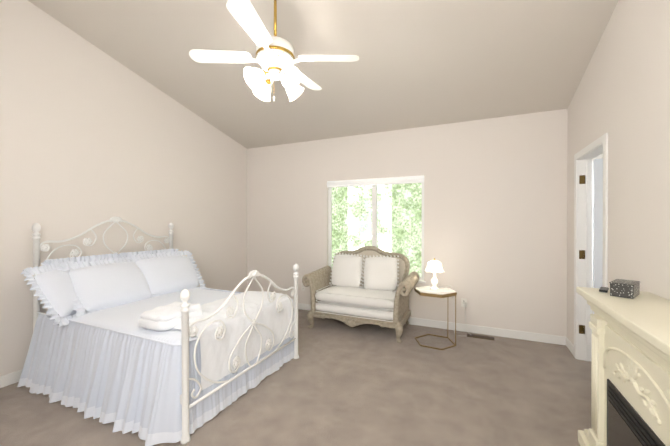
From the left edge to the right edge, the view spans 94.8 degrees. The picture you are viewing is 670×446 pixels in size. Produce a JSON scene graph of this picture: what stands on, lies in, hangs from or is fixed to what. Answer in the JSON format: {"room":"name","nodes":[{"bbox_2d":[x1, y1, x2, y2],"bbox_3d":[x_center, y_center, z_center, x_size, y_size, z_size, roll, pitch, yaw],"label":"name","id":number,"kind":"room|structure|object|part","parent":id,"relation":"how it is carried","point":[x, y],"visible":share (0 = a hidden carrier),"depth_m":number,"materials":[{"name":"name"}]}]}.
{"room":"bedroom","nodes":[
{"label":"bedroom","id":0,"kind":"room"},
{"bbox_2d":[0,0,246,375],"bbox_3d":[-2.666,-0.753,3.329,0.120,4.350,5.180,0,0,25],"label":"wall","id":1,"kind":"structure","parent":0,"point":[91,135],"depth_m":3.31,"materials":[{"name":"white paint"}]},
{"bbox_2d":[0,369,22,387],"bbox_3d":[-2.604,1.372,3.309,0.016,0.100,4.940,0,0,25],"label":"baseboard","id":2,"kind":"structure","parent":1,"relation":"attached to","point":[9,378],"depth_m":2.72,"materials":[{"name":"white"}]},
{"bbox_2d":[0,309,591,445],"bbox_3d":[0.254,1.477,2.004,6.900,0.100,5.540,0,0,25],"label":"floor","id":3,"kind":"structure","parent":0,"point":[338,383],"depth_m":2.47,"materials":[{"name":"carpet"}]},
{"bbox_2d":[17,216,298,445],"bbox_3d":[-1.585,0.671,3.007,1.982,1.504,1.755,0,0,25],"label":"bed","id":4,"kind":"object","parent":3,"relation":"on","point":[153,347],"visible":1,"depth_m":2.51,"materials":[{"name":"white fabric"}]},
{"bbox_3d":[-1.583,0.958,3.047,1.820,0.350,1.348,0,0,25],"label":"mattress","id":5,"kind":"part","parent":4,"relation":"part of","materials":[{"name":"white fabric"}]},
{"bbox_2d":[138,291,293,390],"bbox_3d":[-0.995,0.908,2.801,0.645,0.532,1.316,0,0,25],"label":"throw","id":6,"kind":"object","parent":4,"relation":"on","point":[243,342],"depth_m":2.45,"materials":[{"name":"white fabric"}]},
{"bbox_2d":[302,246,418,342],"bbox_3d":[0.364,0.882,4.254,1.473,1.095,0.812,0,0,25],"label":"loveseat","id":7,"kind":"object","parent":3,"relation":"on","point":[373,285],"visible":1,"depth_m":4.15,"materials":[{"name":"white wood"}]},
{"bbox_2d":[414,286,456,349],"bbox_3d":[1.198,1.106,3.699,0.493,0.628,0.446,0,0,25],"label":"side table","id":8,"kind":"object","parent":3,"relation":"on","point":[444,292],"visible":0.96,"depth_m":3.58,"materials":[{"name":"gold metal"}]},
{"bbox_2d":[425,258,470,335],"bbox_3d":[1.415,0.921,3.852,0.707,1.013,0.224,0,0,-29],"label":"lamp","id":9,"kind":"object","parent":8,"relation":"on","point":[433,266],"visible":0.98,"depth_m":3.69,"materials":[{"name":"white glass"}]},
{"bbox_3d":[1.204,0.512,3.732,0.227,0.133,0.227,0,0,25],"label":"lamp shade","id":10,"kind":"part","parent":9,"relation":"part of","materials":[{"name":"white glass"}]},
{"bbox_2d":[467,334,494,340],"bbox_3d":[1.818,1.415,3.854,0.310,0.009,0.105,0,0,25],"label":"floor vent","id":11,"kind":"object","parent":3,"relation":"in","point":[480,336],"visible":1,"depth_m":3.85,"materials":[{"name":"brown metal"}]},
{"bbox_2d":[576,287,669,445],"bbox_3d":[1.482,0.923,1.364,0.362,1.012,1.310,0,0,25],"label":"fireplace","id":12,"kind":"object","parent":3,"relation":"on","point":[630,381],"visible":1,"depth_m":1.48,"materials":[{"name":"beige paint"}]},
{"bbox_2d":[599,287,608,292],"bbox_3d":[1.660,0.407,1.902,0.040,0.014,0.120,0,0,45],"label":"remote","id":13,"kind":"object","parent":12,"relation":"on","point":[603,289],"visible":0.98,"depth_m":1.87,"materials":[{"name":"black plastic"}]},
{"bbox_2d":[609,279,639,298],"bbox_3d":[1.677,0.375,1.784,0.179,0.079,0.104,0,0,-37],"label":"decorative box","id":14,"kind":"object","parent":12,"relation":"on","point":[623,288],"visible":1,"depth_m":1.74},
{"bbox_2d":[28,0,618,148],"bbox_3d":[-0.465,-1.987,2.319,5.320,1.450,5.540,0,0,25],"label":"ceiling","id":15,"kind":"structure","parent":0,"point":[421,63],"depth_m":3.11,"materials":[{"name":"white paint"}]},
{"bbox_2d":[189,0,358,101],"bbox_3d":[-0.449,-1.421,2.352,1.167,1.024,1.262,0,0,25],"label":"ceiling fan","id":16,"kind":"object","parent":15,"relation":"hanging from","point":[275,60],"visible":1,"depth_m":2.28,"materials":[{"name":"white metal"}]},
{"bbox_2d":[247,109,567,336],"bbox_3d":[0.586,-0.758,4.625,4.960,4.350,0.120,0,0,25],"label":"wall","id":17,"kind":"structure","parent":0,"point":[495,217],"depth_m":4.07,"materials":[{"name":"white paint"}]},
{"bbox_2d":[327,175,425,282],"bbox_3d":[0.570,0.074,4.617,1.540,1.494,0.121,0,0,25],"label":"window","id":18,"kind":"structure","parent":17,"relation":"in","point":[374,182],"depth_m":4.61,"materials":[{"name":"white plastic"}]},
{"bbox_2d":[293,302,564,344],"bbox_3d":[0.571,1.367,4.565,4.690,0.100,0.016,0,0,25],"label":"baseboard","id":19,"kind":"structure","parent":17,"relation":"attached to","point":[553,339],"depth_m":3.94,"materials":[{"name":"white"}]},
{"bbox_2d":[461,298,466,306],"bbox_3d":[1.696,1.039,4.054,0.072,0.116,0.007,0,0,25],"label":"electrical outlet","id":20,"kind":"object","parent":17,"relation":"attached to","point":[463,300],"visible":0.81,"depth_m":4.05,"materials":[{"name":"white plastic"}]},
{"bbox_2d":[592,154,602,313],"bbox_3d":[3.505,0.123,2.933,1.760,2.600,2.900,0,0,25],"label":"wall","id":21,"kind":"structure","parent":0,"point":[600,156],"depth_m":4.36,"materials":[{"name":"white paint"}]},
{"bbox_2d":[567,0,669,344],"bbox_3d":[1.711,-0.745,1.264,0.120,4.350,5.060,0,0,25],"label":"wall","id":22,"kind":"structure","parent":0,"point":[621,97],"depth_m":2.11,"materials":[{"name":"white paint"}]},
{"bbox_2d":[565,337,573,355],"bbox_3d":[2.628,1.371,3.443,0.016,0.100,0.310,0,0,25],"label":"baseboard","id":23,"kind":"structure","parent":22,"relation":"attached to","point":[570,346],"depth_m":3.45,"materials":[{"name":"white"}]},
{"bbox_2d":[574,133,607,360],"bbox_3d":[2.432,0.344,2.866,0.136,2.158,0.881,0,0,25],"label":"door frame","id":24,"kind":"structure","parent":22,"relation":"in","point":[584,279],"depth_m":3.19,"materials":[{"name":"white wood"}]},
{"bbox_2d":[579,158,602,333],"bbox_3d":[2.910,0.377,2.988,0.849,2.068,0.120,0,0,25],"label":"door","id":25,"kind":"structure","parent":22,"relation":"in","point":[597,223],"depth_m":3.12,"materials":[{"name":"white paint"}]},
{"label":"outside","id":26,"kind":"structure","parent":0,"visible":0},
{"bbox_2d":[332,184,421,271],"bbox_3d":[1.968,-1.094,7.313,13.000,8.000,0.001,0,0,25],"label":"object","id":27,"kind":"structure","parent":26,"point":[402,192],"depth_m":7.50,"materials":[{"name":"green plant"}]},
{"bbox_2d":[332,183,423,280],"bbox_3d":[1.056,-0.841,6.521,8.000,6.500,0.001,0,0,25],"label":"foliage","id":28,"kind":"object","parent":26,"point":[358,210],"depth_m":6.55,"materials":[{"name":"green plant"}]},
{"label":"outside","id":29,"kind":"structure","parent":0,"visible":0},
{"bbox_2d":[348,185,391,251],"bbox_3d":[0.819,-0.594,7.326,1.000,6.400,0.335,0,0,25],"label":"sky","id":30,"kind":"structure","parent":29,"point":[385,243],"depth_m":7.16,"materials":[{"name":"white"}]}
]}

